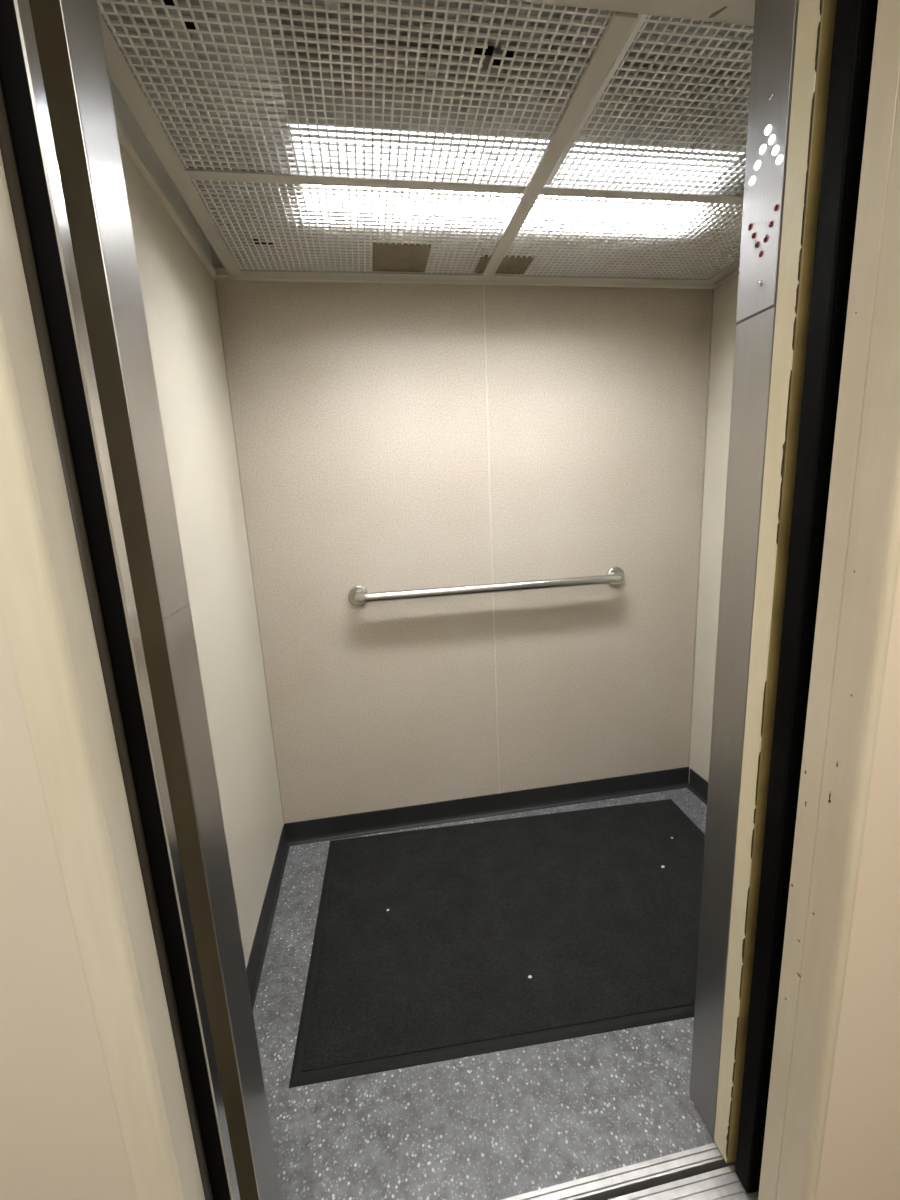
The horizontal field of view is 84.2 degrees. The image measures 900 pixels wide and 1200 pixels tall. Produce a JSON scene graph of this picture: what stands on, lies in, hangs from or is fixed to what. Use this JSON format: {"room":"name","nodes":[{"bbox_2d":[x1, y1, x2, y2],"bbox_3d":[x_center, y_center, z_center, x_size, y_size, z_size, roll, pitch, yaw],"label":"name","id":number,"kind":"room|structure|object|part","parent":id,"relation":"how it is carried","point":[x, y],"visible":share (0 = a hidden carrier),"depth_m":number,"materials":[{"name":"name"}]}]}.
{"room":"elevator","nodes":[
{"label":"elevator","id":0,"kind":"room"},
{"bbox_2d":[108,74,283,967],"bbox_3d":[-0.661,0.000,1.277,0.030,2.340,1.220,-5,12,-9],"label":"wall","id":1,"kind":"structure","parent":0,"point":[179,293],"depth_m":1.43,"materials":[{"name":"beige laminate"}]},
{"bbox_2d":[114,113,215,275],"bbox_3d":[-0.691,-0.980,1.111,0.014,0.028,1.102,-5,12,-9],"label":"trim","id":2,"kind":"structure","parent":1,"relation":"attached to","point":[124,138],"depth_m":1.21,"materials":[{"name":"metal"}]},
{"bbox_2d":[246,826,289,1009],"bbox_3d":[-0.591,1.089,1.536,0.016,0.098,1.116,-5,12,-9],"label":"baseboard","id":3,"kind":"structure","parent":1,"relation":"attached to","point":[260,943],"depth_m":1.66,"materials":[{"name":"rubber"}]},
{"bbox_2d":[98,0,752,233],"bbox_3d":[0.209,-1.235,1.189,1.912,0.030,1.270,-5,12,-9],"label":"ceiling","id":4,"kind":"structure","parent":0,"point":[491,42],"depth_m":1.06,"materials":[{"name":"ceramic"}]},
{"bbox_2d":[373,214,430,271],"bbox_3d":[-0.162,-1.181,1.571,0.173,0.192,0.178,-5,12,-9],"label":"ceiling vent","id":5,"kind":"object","parent":4,"relation":"in","point":[393,257],"visible":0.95,"depth_m":1.56,"materials":[{"name":"brown metal"}]},
{"bbox_3d":[-0.158,-1.094,1.589,0.173,0.014,0.178,-5,12,-9],"label":"vent frame","id":6,"kind":"part","parent":5,"relation":"part of","materials":[{"name":"brown metal"}]},
{"bbox_2d":[299,184,521,215],"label":"fluorescent light","id":7,"kind":"object","parent":4,"relation":"attached to","point":[479,198],"depth_m":1.37,"materials":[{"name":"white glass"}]},
{"bbox_2d":[296,166,529,184],"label":"fluorescent light","id":8,"kind":"object","parent":4,"relation":"attached to","point":[298,166],"depth_m":1.24,"materials":[{"name":"white glass"}]},
{"bbox_2d":[98,0,754,286],"bbox_3d":[0.217,-1.128,1.237,1.746,0.200,1.090,-5,12,-9],"label":"frame","id":9,"kind":"object","parent":4,"relation":"attached to","point":[624,17],"visible":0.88,"depth_m":1.18,"materials":[{"name":"metal"}]},
{"bbox_3d":[-0.619,-0.985,1.125,0.041,0.036,1.090,-5,12,-9],"label":"rail","id":10,"kind":"part","parent":9,"relation":"part of","materials":[{"name":"metal"}]},
{"bbox_2d":[97,0,612,185],"bbox_3d":[-0.176,-0.963,0.962,0.851,0.004,0.475,-5,12,-9],"label":"louver panel","id":11,"kind":"object","parent":9,"relation":"attached to","point":[189,23],"visible":0.95,"depth_m":0.92,"materials":[{"name":"white plastic"}]},
{"bbox_3d":[-0.206,-1.013,1.195,0.798,0.025,0.033,-5,12,-9],"label":"cross rail","id":12,"kind":"part","parent":9,"relation":"part of","materials":[{"name":"metal"}]},
{"bbox_2d":[191,179,520,273],"bbox_3d":[-0.259,-1.058,1.455,0.851,0.004,0.531,-5,12,-9],"label":"louver panel","id":13,"kind":"object","parent":9,"relation":"attached to","point":[259,252],"visible":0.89,"depth_m":1.38,"materials":[{"name":"white plastic"}]},
{"bbox_3d":[0.137,-1.148,1.754,1.736,0.036,0.056,-5,12,-9],"label":"rail","id":14,"kind":"part","parent":9,"relation":"part of","materials":[{"name":"metal"}]},
{"bbox_2d":[494,195,742,278],"bbox_3d":[0.601,-1.127,1.586,0.876,0.004,0.531,-5,12,-9],"label":"louver panel","id":15,"kind":"object","parent":9,"relation":"attached to","point":[517,249],"visible":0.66,"depth_m":1.54,"materials":[{"name":"white plastic"}]},
{"bbox_3d":[0.303,-0.957,0.763,1.736,0.036,0.079,-5,12,-9],"label":"rail","id":16,"kind":"part","parent":9,"relation":"part of","materials":[{"name":"metal"}]},
{"bbox_3d":[0.634,-1.080,1.323,0.823,0.025,0.033,-5,12,-9],"label":"cross rail","id":17,"kind":"part","parent":9,"relation":"part of","materials":[{"name":"metal"}]},
{"bbox_2d":[544,14,753,195],"bbox_3d":[0.683,-1.031,1.093,0.876,0.005,0.475,-5,12,-9],"label":"louver panel","id":18,"kind":"object","parent":9,"relation":"attached to","point":[641,22],"visible":0.59,"depth_m":1.04,"materials":[{"name":"white plastic"}]},
{"bbox_3d":[1.061,-1.118,1.381,0.041,0.036,1.090,-5,12,-9],"label":"rail","id":19,"kind":"part","parent":9,"relation":"part of","materials":[{"name":"metal"}]},
{"bbox_2d":[475,218,533,273],"bbox_3d":[0.175,-1.214,1.654,0.174,0.191,0.115,-5,12,-9],"label":"ceiling vent","id":20,"kind":"object","parent":4,"relation":"in","point":[512,265],"visible":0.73,"depth_m":1.65,"materials":[{"name":"brown metal"}]},
{"bbox_3d":[0.179,-1.128,1.671,0.174,0.014,0.115,-5,12,-9],"label":"vent frame","id":21,"kind":"part","parent":20,"relation":"part of","materials":[{"name":"brown metal"}]},
{"bbox_2d":[283,41,747,183],"bbox_3d":[0.171,-1.125,1.155,1.066,0.169,0.134,-5,12,-9],"label":"fluorescent light","id":22,"kind":"object","parent":4,"relation":"attached to","point":[486,60],"visible":0.24,"depth_m":1.11,"materials":[{"name":"white glass"}]},
{"bbox_2d":[528,195,707,222],"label":"fluorescent light","id":23,"kind":"object","parent":4,"relation":"attached to","point":[539,195],"depth_m":1.46,"materials":[{"name":"white glass"}]},
{"bbox_2d":[60,0,798,1199],"bbox_3d":[0.360,0.034,0.859,1.852,2.340,0.106,-5,12,-9],"label":"door frame","id":24,"kind":"structure","parent":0,"point":[81,19],"depth_m":0.81,"materials":[{"name":"silver metal"}]},
{"bbox_2d":[0,0,239,1199],"bbox_3d":[-0.459,0.121,0.620,0.152,2.336,0.024,-5,12,-9],"label":"trim","id":25,"kind":"structure","parent":24,"relation":"attached to","point":[21,80],"depth_m":0.58,"materials":[{"name":"black metal"}]},
{"bbox_2d":[29,0,258,1199],"bbox_3d":[-0.461,0.114,0.656,0.160,2.336,0.049,-5,12,-9],"label":"trim","id":26,"kind":"structure","parent":24,"relation":"attached to","point":[47,19],"depth_m":0.63,"materials":[{"name":"brown metal"}]},
{"bbox_2d":[502,1143,735,1199],"bbox_3d":[0.473,1.199,1.051,1.950,0.033,0.028,-5,12,-9],"label":"door sill","id":27,"kind":"structure","parent":24,"relation":"attached to","point":[640,1176],"depth_m":1.03,"materials":[{"name":"metal"}]},
{"bbox_2d":[736,0,796,324],"bbox_3d":[0.474,-0.685,0.750,0.004,0.474,0.080,-5,12,-9],"label":"indicator","id":28,"kind":"object","parent":24,"relation":"attached to","point":[774,20],"visible":1,"depth_m":0.75,"materials":[{"name":"metal"}]},
{"bbox_2d":[749,176,754,185],"bbox_3d":[0.471,-0.654,0.778,0.003,0.011,0.011,-5,12,-9],"label":"light","id":29,"kind":"object","parent":28,"relation":"attached to","point":[751,178],"depth_m":0.78,"materials":[{"name":"white plastic"}]},
{"bbox_2d":[754,160,759,169],"bbox_3d":[0.472,-0.668,0.766,0.003,0.011,0.011,-5,12,-9],"label":"light","id":30,"kind":"object","parent":28,"relation":"attached to","point":[756,162],"depth_m":0.77,"materials":[{"name":"white plastic"}]},
{"bbox_2d":[759,144,765,153],"bbox_3d":[0.473,-0.682,0.754,0.003,0.011,0.011,-5,12,-9],"label":"light","id":31,"kind":"object","parent":28,"relation":"attached to","point":[762,147],"depth_m":0.75,"materials":[{"name":"white plastic"}]},
{"bbox_2d":[764,125,770,134],"bbox_3d":[0.473,-0.700,0.742,0.003,0.011,0.011,-5,12,-9],"label":"light","id":32,"kind":"object","parent":28,"relation":"attached to","point":[767,128],"depth_m":0.74,"materials":[{"name":"white plastic"}]},
{"bbox_2d":[768,135,774,144],"bbox_3d":[0.475,-0.681,0.737,0.003,0.011,0.011,-5,12,-9],"label":"light","id":33,"kind":"object","parent":28,"relation":"attached to","point":[771,138],"depth_m":0.74,"materials":[{"name":"white plastic"}]},
{"bbox_2d":[772,145,778,155],"bbox_3d":[0.478,-0.661,0.732,0.003,0.011,0.011,-5,12,-9],"label":"light","id":34,"kind":"object","parent":28,"relation":"attached to","point":[775,148],"depth_m":0.73,"materials":[{"name":"white plastic"}]},
{"bbox_2d":[776,155,782,164],"bbox_3d":[0.480,-0.642,0.727,0.003,0.011,0.011,-5,12,-9],"label":"light","id":35,"kind":"object","parent":28,"relation":"attached to","point":[779,158],"depth_m":0.73,"materials":[{"name":"white plastic"}]},
{"bbox_2d":[714,0,836,1162],"bbox_3d":[0.952,0.077,0.910,0.873,2.168,0.040,-5,12,-9],"label":"door","id":36,"kind":"structure","parent":24,"relation":"in","point":[816,18],"depth_m":0.79,"materials":[{"name":"beige metal"}]},
{"bbox_2d":[0,562,899,1199],"bbox_3d":[0.312,-0.026,0.639,4.700,2.550,0.090,-5,12,-9],"label":"wall","id":37,"kind":"structure","parent":0,"point":[61,1135],"depth_m":0.63,"materials":[{"name":"beige paint"}]},
{"bbox_2d":[0,151,204,1199],"bbox_3d":[-0.420,0.234,0.581,0.050,2.126,0.062,-5,12,-9],"label":"trim","id":38,"kind":"structure","parent":37,"relation":"attached to","point":[44,603],"depth_m":0.55,"materials":[{"name":"beige paint"}]},
{"bbox_2d":[0,82,213,1199],"bbox_3d":[-0.420,0.230,0.623,0.043,2.116,0.020,-5,12,-9],"label":"trim","id":39,"kind":"structure","parent":37,"relation":"attached to","point":[6,147],"depth_m":0.57,"materials":[{"name":"black metal"}]},
{"bbox_2d":[608,1164,758,1199],"bbox_3d":[0.543,1.216,0.954,1.904,0.032,0.166,-5,12,-9],"label":"door sill","id":40,"kind":"structure","parent":37,"relation":"attached to","point":[724,1183],"depth_m":1.01,"materials":[{"name":"metal"}]},
{"bbox_2d":[735,0,877,1192],"bbox_3d":[0.974,0.110,0.866,0.887,2.110,0.036,-5,12,-9],"label":"door","id":41,"kind":"structure","parent":37,"relation":"in","point":[855,20],"depth_m":0.74,"materials":[{"name":"black metal"}]},
{"bbox_2d":[758,0,899,1199],"bbox_3d":[0.560,0.159,0.714,0.018,2.126,0.096,-5,12,-9],"label":"trim","id":42,"kind":"structure","parent":37,"relation":"attached to","point":[861,557],"depth_m":0.69,"materials":[{"name":"beige paint"}]},
{"bbox_2d":[210,217,715,822],"bbox_3d":[0.165,-0.191,2.023,1.912,2.340,0.032,-5,12,-9],"label":"wall","id":43,"kind":"structure","parent":0,"point":[390,436],"depth_m":1.98,"materials":[{"name":"laminate"}]},
{"bbox_2d":[214,280,284,823],"bbox_3d":[-0.741,-0.070,1.877,0.005,2.051,0.005,-5,12,-9],"label":"trim","id":44,"kind":"structure","parent":43,"relation":"attached to","point":[214,280],"depth_m":1.84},
{"bbox_2d":[212,268,716,288],"bbox_3d":[0.122,-1.159,1.798,1.852,0.028,0.031,-5,12,-9],"label":"trim","id":45,"kind":"structure","parent":43,"relation":"attached to","point":[222,274],"depth_m":1.78,"materials":[{"name":"metal"}]},
{"bbox_2d":[284,767,688,845],"bbox_3d":[0.222,0.911,2.223,1.852,0.098,0.016,-5,12,-9],"label":"baseboard","id":46,"kind":"structure","parent":43,"relation":"attached to","point":[407,817],"depth_m":2.21,"materials":[{"name":"rubber"}]},
{"bbox_2d":[348,567,624,605],"bbox_3d":[0.177,-0.052,1.998,1.157,0.081,0.076,-5,12,-9],"label":"grab bar","id":47,"kind":"object","parent":43,"relation":"attached to","point":[357,595],"visible":1,"depth_m":1.96,"materials":[{"name":"metal"}]},
{"bbox_2d":[688,289,713,766],"bbox_3d":[1.080,-0.215,2.155,0.005,2.051,0.005,-5,12,-9],"label":"trim","id":48,"kind":"structure","parent":43,"relation":"attached to","point":[712,289],"depth_m":2.12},
{"bbox_2d":[253,788,714,1199],"bbox_3d":[0.321,1.094,1.667,1.912,0.050,1.254,-5,12,-9],"label":"floor","id":49,"kind":"structure","parent":0,"point":[499,1125],"depth_m":1.16,"materials":[{"name":"grey stone"}]},
{"bbox_2d":[289,799,704,1087],"bbox_3d":[0.308,1.048,1.748,1.532,0.010,0.914,-4,11,-6],"label":"floor mat","id":50,"kind":"object","parent":49,"relation":"on","point":[581,903],"visible":0.8,"depth_m":1.59,"materials":[{"name":"carpet"}]},
{"bbox_2d":[689,217,741,781],"bbox_3d":[1.194,-0.147,1.560,0.030,2.340,1.220,-5,12,-9],"label":"wall","id":51,"kind":"structure","parent":0,"point":[725,294],"depth_m":2.06,"materials":[{"name":"beige laminate"}]},
{"bbox_2d":[687,768,707,804],"bbox_3d":[1.219,0.945,1.812,0.016,0.098,1.116,-5,12,-9],"label":"baseboard","id":52,"kind":"structure","parent":51,"relation":"attached to","point":[698,786],"depth_m":2.29,"materials":[{"name":"rubber"}]},
{"bbox_2d":[716,268,738,285],"bbox_3d":[1.120,-1.124,1.387,0.014,0.028,1.102,-5,12,-9],"label":"trim","id":53,"kind":"structure","parent":51,"relation":"attached to","point":[736,271],"depth_m":1.86,"materials":[{"name":"metal"}]}
]}

